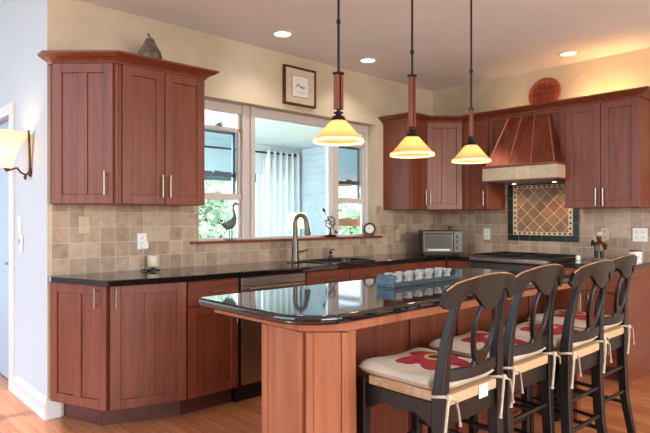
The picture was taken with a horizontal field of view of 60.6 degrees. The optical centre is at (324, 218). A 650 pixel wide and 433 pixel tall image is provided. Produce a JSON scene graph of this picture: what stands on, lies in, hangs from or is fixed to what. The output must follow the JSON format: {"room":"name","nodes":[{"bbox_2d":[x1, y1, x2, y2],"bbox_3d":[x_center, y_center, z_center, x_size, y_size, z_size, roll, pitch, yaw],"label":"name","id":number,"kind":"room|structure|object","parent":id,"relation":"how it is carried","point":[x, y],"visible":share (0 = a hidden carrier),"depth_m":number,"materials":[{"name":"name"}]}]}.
{"room":"kitchen","nodes":[
{"label":"kitchen","id":0,"kind":"room"},
{"bbox_2d":[0,0,47,397],"bbox_3d":[-0.816,-1.025,2.584,0.100,4.600,11.100,0,0,-43],"label":"wall","id":1,"kind":"structure","parent":0,"point":[24,33],"depth_m":3.81,"materials":[{"name":"white paint"}]},
{"bbox_2d":[0,121,8,378],"bbox_3d":[-2.615,0.245,4.503,0.100,2.050,0.806,0,0,-43],"label":"door","id":2,"kind":"structure","parent":1,"relation":"in","point":[4,176],"depth_m":4.46,"materials":[{"name":"blue paint"}]},
{"bbox_2d":[0,101,14,391],"bbox_3d":[-2.608,0.205,4.505,0.118,2.140,1.045,0,0,-43],"label":"trim","id":3,"kind":"structure","parent":1,"relation":"attached to","point":[9,109],"depth_m":4.09,"materials":[{"name":"white wood"}]},
{"bbox_2d":[0,129,31,179],"bbox_3d":[-2.118,-0.431,3.709,0.280,0.335,0.270,0,0,-43],"label":"wall sconce","id":4,"kind":"object","parent":1,"relation":"attached to","point":[10,140],"visible":1,"depth_m":3.67,"materials":[{"name":"beige glass"}]},
{"bbox_2d":[17,216,21,232],"bbox_3d":[-2.196,0.040,3.991,0.010,0.120,0.090,0,0,-43],"label":"switch plate","id":5,"kind":"object","parent":1,"relation":"attached to","point":[19,218],"visible":1,"depth_m":3.98,"materials":[{"name":"white plastic"}]},
{"bbox_2d":[19,235,22,251],"bbox_3d":[-2.150,0.175,3.932,0.024,0.120,0.044,0,0,-43],"label":"remote","id":6,"kind":"object","parent":1,"relation":"attached to","point":[20,236],"visible":1,"depth_m":3.92,"materials":[{"name":"white plastic"}]},
{"bbox_2d":[13,374,47,419],"bbox_3d":[-2.027,1.206,3.806,0.016,0.138,0.762,0,0,-43],"label":"baseboard","id":7,"kind":"structure","parent":1,"relation":"attached to","point":[24,391],"depth_m":3.76,"materials":[{"name":"white wood"}]},
{"bbox_2d":[48,0,432,415],"bbox_3d":[-0.281,-0.085,5.057,4.238,2.720,0.200,0,0,-43],"label":"wall","id":8,"kind":"structure","parent":0,"point":[249,75],"depth_m":4.50,"materials":[{"name":"beige paint"}]},
{"bbox_2d":[45,398,60,419],"bbox_3d":[-1.740,1.210,3.559,0.094,0.130,0.014,0,0,-43],"label":"baseboard","id":9,"kind":"structure","parent":8,"relation":"attached to","point":[53,409],"depth_m":3.55,"materials":[{"name":"white wood"}]},
{"bbox_2d":[51,63,118,204],"bbox_3d":[-1.532,-0.536,3.525,0.312,0.882,0.343,0,0,-43],"label":"upper cabinet","id":10,"kind":"object","parent":8,"relation":"attached to","point":[84,96],"visible":1,"depth_m":3.49,"materials":[{"name":"brown wood"}]},
{"bbox_2d":[107,64,204,205],"bbox_3d":[-1.176,-0.536,3.818,0.606,0.882,0.396,0,0,-43],"label":"upper cabinet","id":11,"kind":"object","parent":8,"relation":"attached to","point":[162,114],"visible":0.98,"depth_m":3.67,"materials":[{"name":"brown wood"}]},
{"bbox_2d":[37,50,218,79],"bbox_3d":[-1.278,-1.009,3.707,1.064,0.062,0.421,0,0,-43],"label":"crown molding","id":12,"kind":"structure","parent":11,"relation":"on","point":[51,57],"depth_m":3.50,"materials":[{"name":"brown wood"}]},
{"bbox_3d":[-1.305,-1.009,3.741,0.890,0.061,0.332,0,0,-43],"label":"board","id":13,"kind":"object","parent":11,"relation":"on","visible":0},
{"bbox_2d":[138,33,162,58],"bbox_3d":[-1.193,-1.153,3.789,0.166,0.227,0.166,0,0,-43],"label":"pear figurine","id":14,"kind":"object","parent":13,"relation":"on","point":[149,48],"visible":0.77,"depth_m":3.74,"materials":[{"name":"ceramic"}]},
{"bbox_2d":[52,204,432,274],"bbox_3d":[-0.259,0.115,4.936,4.050,0.493,0.008,0,0,-43],"label":"tile backsplash","id":15,"kind":"structure","parent":8,"relation":"attached to","point":[110,245],"depth_m":4.10,"materials":[{"name":"tile"}]},
{"bbox_2d":[78,216,88,233],"bbox_3d":[-1.593,0.040,3.680,0.070,0.115,0.018,0,0,-43],"label":"switch plate","id":16,"kind":"object","parent":15,"relation":"attached to","point":[83,221],"visible":1,"depth_m":3.68,"materials":[{"name":"beige plastic"}]},
{"bbox_2d":[137,233,146,249],"bbox_3d":[-1.302,0.159,3.957,0.070,0.115,0.009,0,0,-43],"label":"outlet plate","id":17,"kind":"object","parent":15,"relation":"attached to","point":[141,237],"visible":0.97,"depth_m":3.95,"materials":[{"name":"white plastic"}]},
{"bbox_2d":[141,241,147,248],"bbox_3d":[-1.279,0.185,3.947,0.040,0.050,0.036,0,0,-43],"label":"plug","id":18,"kind":"object","parent":17,"relation":"attached to","point":[144,245],"visible":1,"depth_m":3.93,"materials":[{"name":"white plastic"}]},
{"bbox_2d":[396,230,399,240],"bbox_3d":[0.771,0.170,5.878,0.070,0.115,0.009,0,0,-43],"label":"outlet plate","id":19,"kind":"object","parent":15,"relation":"attached to","point":[397,231],"visible":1,"depth_m":5.87,"materials":[{"name":"beige plastic"}]},
{"bbox_2d":[199,99,367,240],"bbox_3d":[-0.321,-0.384,5.068,2.039,1.147,0.100,0,0,-43],"label":"window","id":20,"kind":"structure","parent":8,"relation":"in","point":[242,175],"depth_m":4.73,"materials":[{"name":"paint"}]},
{"bbox_2d":[190,236,382,243],"bbox_3d":[-0.250,0.181,4.972,2.160,0.018,0.134,0,0,-43],"label":"trim","id":21,"kind":"structure","parent":8,"relation":"attached to","point":[344,237],"depth_m":4.74,"materials":[{"name":"brown wood"}]},
{"bbox_2d":[221,202,238,239],"bbox_3d":[-0.766,0.017,4.512,0.181,0.308,0.076,0,0,-43],"label":"figurine","id":22,"kind":"object","parent":21,"relation":"on","point":[231,223],"visible":0.98,"depth_m":4.50,"materials":[{"name":"grey metal"}]},
{"bbox_2d":[322,207,337,236],"bbox_3d":[0.047,0.032,5.240,0.168,0.280,0.108,0,0,-12],"label":"armillary sundial","id":23,"kind":"object","parent":21,"relation":"on","point":[324,210],"visible":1,"depth_m":5.23,"materials":[{"name":"black metal"}]},
{"bbox_2d":[364,223,375,235],"bbox_3d":[0.447,0.104,5.594,0.126,0.135,0.041,0,0,-8],"label":"desk clock","id":24,"kind":"object","parent":21,"relation":"on","point":[369,228],"visible":0.98,"depth_m":5.58,"materials":[{"name":"black plastic"}]},
{"bbox_2d":[283,64,315,108],"bbox_3d":[-0.224,-1.175,4.950,0.370,0.340,0.030,0,0,-43],"label":"picture frame","id":25,"kind":"object","parent":8,"relation":"attached to","point":[299,84],"visible":1,"depth_m":4.94,"materials":[{"name":"dark brown wood"},{"name":"cream mat board"},{"name":"white paper"}]},
{"bbox_2d":[383,120,426,209],"bbox_3d":[0.823,-0.536,5.670,0.241,0.882,0.396,0,0,-43],"label":"upper cabinet","id":26,"kind":"object","parent":8,"relation":"attached to","point":[404,179],"visible":0.84,"depth_m":5.59,"materials":[{"name":"brown wood"}]},
{"bbox_2d":[424,123,463,210],"bbox_3d":[1.208,-0.536,5.881,0.608,0.882,0.611,0,0,-43],"label":"upper cabinet","id":27,"kind":"object","parent":8,"relation":"attached to","point":[444,178],"visible":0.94,"depth_m":5.63,"materials":[{"name":"brown wood"}]},
{"bbox_2d":[378,86,649,123],"bbox_3d":[1.689,-1.009,5.163,2.496,0.062,0.542,0,0,31],"label":"crown molding","id":28,"kind":"structure","parent":27,"relation":"on","point":[644,91],"depth_m":5.08,"materials":[{"name":"brown wood"}]},
{"bbox_2d":[205,139,297,236],"bbox_3d":[-2.148,0.065,7.621,4.792,2.420,0.100,0,0,-43],"label":"wall","id":29,"kind":"structure","parent":0,"point":[215,159],"depth_m":8.24,"materials":[{"name":"paint"}]},
{"bbox_2d":[205,171,255,181],"bbox_3d":[-2.416,-0.630,7.366,3.832,0.130,0.050,0,0,-43],"label":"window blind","id":30,"kind":"object","parent":29,"relation":"attached to","point":[206,177],"visible":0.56,"depth_m":8.15,"materials":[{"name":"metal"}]},
{"bbox_2d":[205,145,296,156],"bbox_3d":[-1.290,-1.028,8.263,2.210,0.065,0.125,0,0,-43],"label":"curtain rod","id":31,"kind":"object","parent":29,"relation":"attached to","point":[295,155],"visible":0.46,"depth_m":8.45,"materials":[{"name":"black metal"}]},
{"bbox_2d":[262,149,299,236],"bbox_3d":[-0.686,0.055,8.786,0.763,2.250,0.094,0,0,-43],"label":"curtain","id":32,"kind":"object","parent":31,"relation":"hanging from","point":[281,175],"visible":0.61,"depth_m":8.75,"materials":[{"name":"white fabric"}]},
{"bbox_2d":[205,110,359,148],"bbox_3d":[-1.129,-1.185,6.521,4.792,0.080,3.100,0,0,-43],"label":"ceiling","id":33,"kind":"structure","parent":0,"point":[267,132],"depth_m":7.36,"materials":[{"name":"paint"}]},
{"bbox_2d":[0,373,649,432],"bbox_3d":[-0.837,1.300,2.632,8.350,0.050,11.000,0,0,-43],"label":"floor","id":34,"kind":"structure","parent":0,"point":[244,416],"depth_m":3.54,"materials":[{"name":"brown wood"}]},
{"bbox_2d":[50,282,108,425],"bbox_3d":[-1.528,0.837,3.442,0.203,0.876,0.468,0,0,-43],"label":"base cabinet","id":35,"kind":"object","parent":34,"relation":"on","point":[79,314],"visible":0.87,"depth_m":3.42,"materials":[{"name":"brown wood"}]},
{"bbox_2d":[102,282,185,425],"bbox_3d":[-1.245,0.837,3.614,0.447,0.876,0.602,0,0,-43],"label":"base cabinet","id":36,"kind":"object","parent":34,"relation":"on","point":[147,323],"visible":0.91,"depth_m":3.44,"materials":[{"name":"brown wood"}]},
{"bbox_2d":[180,278,237,414],"bbox_3d":[-0.925,0.837,3.887,0.388,0.876,0.636,0,0,-43],"label":"base cabinet","id":37,"kind":"object","parent":34,"relation":"on","point":[211,337],"visible":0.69,"depth_m":3.67,"materials":[{"name":"brown wood"}]},
{"bbox_2d":[233,272,304,401],"bbox_3d":[-0.549,0.839,4.222,0.600,0.873,0.621,0,0,-43],"label":"dishwasher","id":38,"kind":"object","parent":34,"relation":"on","point":[249,332],"visible":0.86,"depth_m":3.90,"materials":[{"name":"black metal"}]},
{"bbox_2d":[305,265,385,285],"bbox_3d":[0.007,0.837,4.751,0.925,0.876,0.636,0,0,-43],"label":"base cabinet","id":39,"kind":"object","parent":34,"relation":"on","point":[370,272],"visible":0.2,"depth_m":4.49,"materials":[{"name":"brown wood"}]},
{"bbox_2d":[198,268,579,432],"bbox_3d":[0.519,0.818,3.044,2.302,0.914,0.820,0,0,-43],"label":"kitchen island","id":40,"kind":"object","parent":34,"relation":"on","point":[316,338],"visible":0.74,"depth_m":2.32,"materials":[{"name":"black stone"}]},
{"bbox_2d":[377,268,456,287],"bbox_3d":[0.534,0.329,3.154,0.600,0.064,0.116,0,0,-44],"label":"tray","id":41,"kind":"object","parent":40,"relation":"on","point":[382,280],"visible":0.77,"depth_m":3.00,"materials":[{"name":"blue metal"}]},
{"bbox_2d":[392,273,401,281],"bbox_3d":[0.386,0.321,2.973,0.052,0.056,0.052,0,0,-20],"label":"cup","id":42,"kind":"object","parent":41,"relation":"in","point":[398,276],"visible":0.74,"depth_m":2.96,"materials":[{"name":"white ceramic"}]},
{"bbox_2d":[395,271,403,281],"bbox_3d":[0.414,0.321,3.078,0.052,0.056,0.052,0,0,-20],"label":"cup","id":43,"kind":"object","parent":41,"relation":"in","point":[401,272],"visible":0.37,"depth_m":3.06,"materials":[{"name":"white ceramic"}]},
{"bbox_2d":[403,272,412,280],"bbox_3d":[0.453,0.321,3.037,0.052,0.056,0.052,0,0,-20],"label":"cup","id":44,"kind":"object","parent":41,"relation":"in","point":[407,275],"visible":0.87,"depth_m":3.02,"materials":[{"name":"white ceramic"}]},
{"bbox_2d":[413,271,422,279],"bbox_3d":[0.520,0.321,3.101,0.052,0.056,0.052,0,0,-20],"label":"cup","id":45,"kind":"object","parent":41,"relation":"in","point":[418,274],"visible":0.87,"depth_m":3.09,"materials":[{"name":"white ceramic"}]},
{"bbox_2d":[423,270,432,278],"bbox_3d":[0.587,0.321,3.166,0.052,0.056,0.052,0,0,-20],"label":"cup","id":46,"kind":"object","parent":41,"relation":"in","point":[428,273],"visible":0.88,"depth_m":3.15,"materials":[{"name":"white ceramic"}]},
{"bbox_2d":[433,269,441,276],"bbox_3d":[0.654,0.321,3.230,0.052,0.056,0.052,0,0,-20],"label":"cup","id":47,"kind":"object","parent":41,"relation":"in","point":[437,272],"visible":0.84,"depth_m":3.21,"materials":[{"name":"white ceramic"}]},
{"bbox_2d":[442,268,450,275],"bbox_3d":[0.721,0.321,3.295,0.052,0.056,0.052,0,0,-20],"label":"cup","id":48,"kind":"object","parent":41,"relation":"in","point":[446,271],"visible":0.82,"depth_m":3.28,"materials":[{"name":"white ceramic"}]},
{"bbox_2d":[385,262,418,272],"bbox_3d":[0.514,0.837,5.220,0.450,0.876,0.636,0,0,-43],"label":"base cabinet","id":49,"kind":"object","parent":34,"relation":"on","point":[403,267],"visible":0.06,"depth_m":5.00,"materials":[{"name":"brown wood"}]},
{"bbox_2d":[357,272,516,432],"bbox_3d":[0.442,0.734,2.189,0.472,1.082,0.510,0,0,-43],"label":"counter stool","id":50,"kind":"object","parent":34,"relation":"on","point":[492,290],"visible":0.82,"depth_m":2.06,"materials":[{"name":"brown wood"}]},
{"bbox_2d":[358,347,514,432],"bbox_3d":[0.433,0.660,2.215,0.479,0.222,0.448,0,0,-43],"label":"seat cushion","id":51,"kind":"object","parent":50,"relation":"on","point":[415,366],"visible":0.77,"depth_m":2.15,"materials":[{"name":"fabric"}]},
{"bbox_2d":[417,260,471,269],"bbox_3d":[1.144,0.837,5.636,1.035,0.876,0.883,0,0,-43],"label":"base cabinet","id":52,"kind":"object","parent":34,"relation":"on","point":[456,264],"visible":0.06,"depth_m":5.34,"materials":[{"name":"brown wood"}]},
{"bbox_2d":[48,252,477,286],"bbox_3d":[0.026,0.380,4.598,4.072,0.037,0.879,0,0,-43],"label":"countertop","id":53,"kind":"structure","parent":52,"relation":"on","point":[210,272],"depth_m":3.90,"materials":[{"name":"black stone"}]},
{"bbox_2d":[140,255,159,270],"bbox_3d":[-1.228,0.308,3.907,0.136,0.106,0.090,0,0,-43],"label":"candle","id":54,"kind":"object","parent":53,"relation":"on","point":[153,261],"visible":1,"depth_m":3.89,"materials":[{"name":"white wax"}]},
{"bbox_2d":[287,213,310,262],"bbox_3d":[-0.221,0.157,4.632,0.198,0.408,0.119,0,0,-8],"label":"kitchen faucet","id":55,"kind":"object","parent":53,"relation":"on","point":[295,245],"visible":1,"depth_m":4.61,"materials":[{"name":"silver metal"}]},
{"bbox_2d":[328,249,334,257],"bbox_3d":[0.062,0.316,5.083,0.048,0.090,0.076,0,0,-43],"label":"soap dispenser","id":56,"kind":"object","parent":53,"relation":"on","point":[330,251],"visible":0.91,"depth_m":5.08,"materials":[{"name":"silver metal"}]},
{"bbox_2d":[302,257,374,263],"bbox_3d":[0.121,0.445,4.812,0.610,0.183,0.425,0,0,-43],"label":"sink","id":57,"kind":"object","parent":53,"relation":"in","point":[341,259],"visible":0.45,"depth_m":4.93,"materials":[{"name":"black"}]},
{"bbox_2d":[419,230,461,254],"bbox_3d":[1.182,0.238,5.687,0.400,0.245,0.307,0,0,1],"label":"toaster oven","id":58,"kind":"object","parent":53,"relation":"on","point":[430,241],"visible":1,"depth_m":5.57,"materials":[{"name":"metal"}]},
{"bbox_2d":[428,249,449,250],"bbox_3d":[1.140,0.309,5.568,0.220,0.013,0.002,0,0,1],"label":"tray","id":59,"kind":"object","parent":58,"relation":"on","point":[428,249],"depth_m":5.57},
{"bbox_2d":[427,264,564,432],"bbox_3d":[0.794,0.734,2.564,0.472,1.082,0.510,0,0,-43],"label":"counter stool","id":60,"kind":"object","parent":34,"relation":"on","point":[546,279],"visible":0.62,"depth_m":2.41,"materials":[{"name":"brown wood"}]},
{"bbox_2d":[429,331,560,407],"bbox_3d":[0.785,0.660,2.589,0.479,0.222,0.448,0,0,-43],"label":"seat cushion","id":61,"kind":"object","parent":60,"relation":"on","point":[461,343],"visible":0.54,"depth_m":2.53,"materials":[{"name":"fabric"}]},
{"bbox_2d":[469,251,575,271],"bbox_3d":[1.831,0.801,5.144,0.671,0.948,0.764,0,0,-43],"label":"range","id":62,"kind":"object","parent":34,"relation":"on","point":[503,260],"visible":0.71,"depth_m":5.01,"materials":[{"name":"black metal"}]},
{"bbox_2d":[470,262,535,271],"bbox_3d":[1.616,0.740,4.945,0.085,0.670,0.760,0,0,-43],"label":"oven","id":63,"kind":"object","parent":62,"relation":"in","point":[509,266],"depth_m":4.98,"materials":[{"name":"silver metal"}]},
{"bbox_2d":[473,255,575,261],"bbox_3d":[1.862,0.364,5.174,0.585,0.030,0.760,0,0,-43],"label":"cooktop","id":64,"kind":"object","parent":62,"relation":"in","point":[551,258],"depth_m":4.96,"materials":[{"name":"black metal"}]},
{"bbox_2d":[513,259,614,432],"bbox_3d":[1.154,0.734,2.815,0.472,1.082,0.510,0,0,-43],"label":"counter stool","id":65,"kind":"object","parent":34,"relation":"on","point":[591,354],"visible":0.65,"depth_m":2.65,"materials":[{"name":"brown wood"}]},
{"bbox_2d":[503,321,611,388],"bbox_3d":[1.145,0.660,2.841,0.479,0.222,0.448,0,0,-43],"label":"seat cushion","id":66,"kind":"object","parent":65,"relation":"on","point":[523,329],"visible":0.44,"depth_m":2.77,"materials":[{"name":"fabric"}]},
{"bbox_2d":[530,254,636,432],"bbox_3d":[1.495,0.734,3.220,0.472,1.082,0.510,0,0,-43],"label":"counter stool","id":67,"kind":"object","parent":34,"relation":"on","point":[625,265],"visible":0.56,"depth_m":3.19,"materials":[{"name":"brown wood"}]},
{"bbox_2d":[527,310,634,354],"bbox_3d":[1.486,0.660,3.245,0.479,0.222,0.448,0,0,-43],"label":"seat cushion","id":68,"kind":"object","parent":67,"relation":"on","point":[559,315],"visible":0.48,"depth_m":3.18,"materials":[{"name":"fabric"}]},
{"bbox_2d":[564,267,649,383],"bbox_3d":[2.315,0.837,4.663,0.641,0.876,0.590,0,0,-43],"label":"base cabinet","id":69,"kind":"object","parent":34,"relation":"on","point":[638,357],"visible":0.19,"depth_m":4.43,"materials":[{"name":"brown wood"}]},
{"bbox_2d":[550,258,649,270],"bbox_3d":[2.319,0.380,4.662,0.620,0.037,0.597,0,0,-43],"label":"countertop","id":70,"kind":"structure","parent":69,"relation":"on","point":[573,263],"depth_m":4.58,"materials":[{"name":"black stone"}]},
{"bbox_2d":[591,231,607,260],"bbox_3d":[2.381,0.233,4.830,0.134,0.256,0.091,0,0,32],"label":"chef figurine","id":71,"kind":"object","parent":70,"relation":"on","point":[599,246],"visible":0.98,"depth_m":4.81,"materials":[{"name":"ceramic"}]},
{"bbox_2d":[629,249,641,262],"bbox_3d":[2.574,0.306,4.607,0.100,0.108,0.098,0,0,-43],"label":"ceramic canister","id":72,"kind":"object","parent":70,"relation":"on","point":[638,253],"visible":0.67,"depth_m":4.56,"materials":[{"name":"white ceramic"}]},
{"bbox_2d":[298,142,359,235],"bbox_3d":[0.618,0.065,8.071,0.122,2.420,3.000,0,0,-43],"label":"wall","id":73,"kind":"structure","parent":0,"point":[312,161],"depth_m":8.81,"materials":[{"name":"blue"}]},
{"bbox_2d":[339,173,355,180],"bbox_3d":[0.616,-0.130,7.994,0.030,1.090,1.690,0,0,-43],"label":"trim","id":74,"kind":"structure","parent":73,"relation":"attached to","point":[351,176],"depth_m":8.28,"materials":[{"name":"paint"}]},
{"bbox_2d":[80,0,649,91],"bbox_3d":[2.063,-1.495,2.525,4.242,0.100,7.100,0,0,-43],"label":"ceiling","id":75,"kind":"structure","parent":0,"point":[510,37],"depth_m":4.26,"materials":[{"name":"paint"}]},
{"bbox_2d":[271,30,293,37],"bbox_3d":[-0.331,-1.440,4.329,0.172,0.009,0.172,0,0,-43],"label":"recessed light","id":76,"kind":"object","parent":75,"relation":"in","point":[278,33],"visible":1,"depth_m":4.32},
{"bbox_2d":[313,0,363,145],"bbox_3d":[0.063,-0.899,2.580,0.240,1.090,0.240,0,0,-43],"label":"pendant light","id":77,"kind":"object","parent":75,"relation":"hanging from","point":[338,130],"visible":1,"depth_m":2.56,"materials":[{"name":"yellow glass"}]},
{"bbox_2d":[359,57,376,62],"bbox_3d":[0.390,-1.440,5.052,0.172,0.009,0.172,0,0,-43],"label":"recessed light","id":78,"kind":"object","parent":75,"relation":"in","point":[367,59],"visible":1,"depth_m":5.05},
{"bbox_2d":[390,0,434,157],"bbox_3d":[0.463,-0.889,2.951,0.237,1.110,0.237,0,0,-43],"label":"pendant light","id":79,"kind":"object","parent":75,"relation":"hanging from","point":[411,146],"visible":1,"depth_m":2.93,"materials":[{"name":"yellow glass"}]},
{"bbox_2d":[451,0,490,163],"bbox_3d":[0.877,-0.893,3.335,0.232,1.104,0.232,0,0,-43],"label":"pendant light","id":80,"kind":"object","parent":75,"relation":"hanging from","point":[471,153],"visible":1,"depth_m":3.32,"materials":[{"name":"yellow glass"}]},
{"bbox_2d":[558,50,579,56],"bbox_3d":[2.123,-1.440,4.844,0.172,0.009,0.172,0,0,-43],"label":"recessed light","id":81,"kind":"object","parent":75,"relation":"in","point":[570,52],"visible":1,"depth_m":4.84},
{"bbox_2d":[433,48,649,258],"bbox_3d":[3.594,-0.085,3.875,0.160,2.720,6.800,0,0,-43],"label":"wall","id":82,"kind":"structure","parent":0,"point":[627,70],"depth_m":5.23,"materials":[{"name":"beige paint"}]},
{"bbox_2d":[463,119,504,209],"bbox_3d":[1.602,-0.536,5.635,0.366,0.882,0.288,0,0,-43],"label":"upper cabinet","id":83,"kind":"object","parent":82,"relation":"attached to","point":[477,195],"visible":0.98,"depth_m":5.53,"materials":[{"name":"brown wood"}]},
{"bbox_2d":[481,108,565,184],"bbox_3d":[1.909,-0.656,5.197,0.510,0.639,0.768,0,0,-43],"label":"range hood","id":84,"kind":"object","parent":82,"relation":"attached to","point":[529,148],"visible":0.99,"depth_m":5.04,"materials":[{"name":"brown metal"}]},
{"bbox_2d":[433,184,649,261],"bbox_3d":[2.107,-0.012,5.356,0.008,0.746,2.592,0,0,-43],"label":"tile backsplash","id":85,"kind":"structure","parent":82,"relation":"attached to","point":[620,222],"depth_m":5.24,"materials":[{"name":"tile"}]},
{"bbox_2d":[484,229,489,239],"bbox_3d":[1.687,0.157,5.796,0.009,0.115,0.070,0,0,-43],"label":"outlet plate","id":86,"kind":"object","parent":85,"relation":"attached to","point":[486,231],"visible":1,"depth_m":5.79,"materials":[{"name":"white plastic"}]},
{"bbox_2d":[508,182,578,241],"bbox_3d":[2.090,-0.087,5.359,0.010,0.600,0.707,0,0,-43],"label":"tile mural","id":87,"kind":"object","parent":85,"relation":"attached to","point":[536,212],"visible":0.76,"depth_m":5.36,"materials":[{"name":"ceramic tile"},{"name":"grout"}]},
{"bbox_2d":[601,228,608,240],"bbox_3d":[2.486,0.135,4.935,0.009,0.115,0.070,0,0,-43],"label":"outlet plate","id":88,"kind":"object","parent":85,"relation":"attached to","point":[605,236],"visible":0.98,"depth_m":4.93,"materials":[{"name":"beige plastic"}]},
{"bbox_2d":[633,228,647,241],"bbox_3d":[2.678,0.135,4.727,0.009,0.115,0.116,0,0,-43],"label":"outlet plate","id":89,"kind":"object","parent":85,"relation":"attached to","point":[639,234],"visible":1,"depth_m":4.72,"materials":[{"name":"white plastic"}]},
{"bbox_2d":[565,97,649,208],"bbox_3d":[2.416,-0.536,4.756,0.366,0.882,0.603,0,0,-43],"label":"upper cabinet","id":90,"kind":"object","parent":82,"relation":"attached to","point":[607,144],"visible":1,"depth_m":4.61,"materials":[{"name":"brown wood"}]},
{"bbox_3d":[2.085,-1.008,5.158,0.301,0.059,1.628,0,0,-43],"label":"board","id":91,"kind":"object","parent":90,"relation":"on","visible":0},
{"bbox_2d":[528,78,560,103],"bbox_3d":[2.103,-1.198,5.330,0.065,0.320,0.320,0,0,-43],"label":"carved plaque","id":92,"kind":"object","parent":91,"relation":"on","point":[545,89],"visible":0.83,"depth_m":5.32,"materials":[{"name":"red wood"}]},
{"bbox_3d":[-1.132,1.300,6.450,4.692,0.050,3.000,0,0,-43],"label":"floor","id":93,"kind":"structure","parent":0,"visible":0},
{"bbox_3d":[-0.332,0.930,6.714,0.500,0.690,0.500,0,0,-43],"label":"side table","id":94,"kind":"object","parent":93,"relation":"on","visible":0},
{"bbox_2d":[285,213,309,235],"bbox_3d":[-0.332,0.255,6.714,0.300,0.660,0.300,0,0,-43],"label":"table lamp","id":95,"kind":"object","parent":94,"relation":"on","point":[289,225],"visible":0.32,"depth_m":6.61,"materials":[{"name":"beige ceramic"}]},
{"bbox_3d":[-6.811,1.925,26.477,34.000,0.100,31.900,0,0,-43],"label":"ground","id":96,"kind":"structure","parent":0,"visible":0},
{"bbox_2d":[199,180,235,237],"bbox_3d":[-2.994,0.145,11.047,2.794,3.472,3.154,0,0,-43],"label":"tree","id":97,"kind":"object","parent":96,"relation":"on","point":[220,187],"visible":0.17,"depth_m":11.12,"materials":[{"name":"green plant"}]},
{"bbox_2d":[199,181,262,237],"bbox_3d":[-2.776,0.051,14.682,3.594,3.660,3.236,0,0,-43],"label":"tree","id":98,"kind":"object","parent":96,"relation":"on","point":[227,218],"visible":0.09,"depth_m":14.34,"materials":[{"name":"green plant"}]},
{"bbox_2d":[339,186,359,234],"bbox_3d":[0.904,0.101,15.072,3.343,3.560,3.515,0,0,-43],"label":"tree","id":99,"kind":"object","parent":96,"relation":"on","point":[347,188],"visible":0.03,"depth_m":14.55,"materials":[{"name":"green plant"}]},
{"bbox_3d":[11.809,1.925,13.738,24.000,0.100,12.100,0,0,-43],"label":"ground","id":100,"kind":"structure","parent":0,"visible":0},
{"bbox_2d":[339,204,359,233],"bbox_3d":[0.984,0.669,11.191,1.898,2.428,2.055,0,0,-43],"label":"tree","id":101,"kind":"object","parent":100,"relation":"on","point":[356,211],"visible":0.04,"depth_m":11.07,"materials":[{"name":"green plant"}]},
{"bbox_2d":[339,180,359,225],"bbox_3d":[1.029,0.625,8.452,0.080,2.500,3.240,0,0,-43],"label":"rail","id":102,"kind":"object","parent":100,"relation":"on","point":[342,222],"visible":0.02,"depth_m":9.07,"materials":[{"name":"wood"}]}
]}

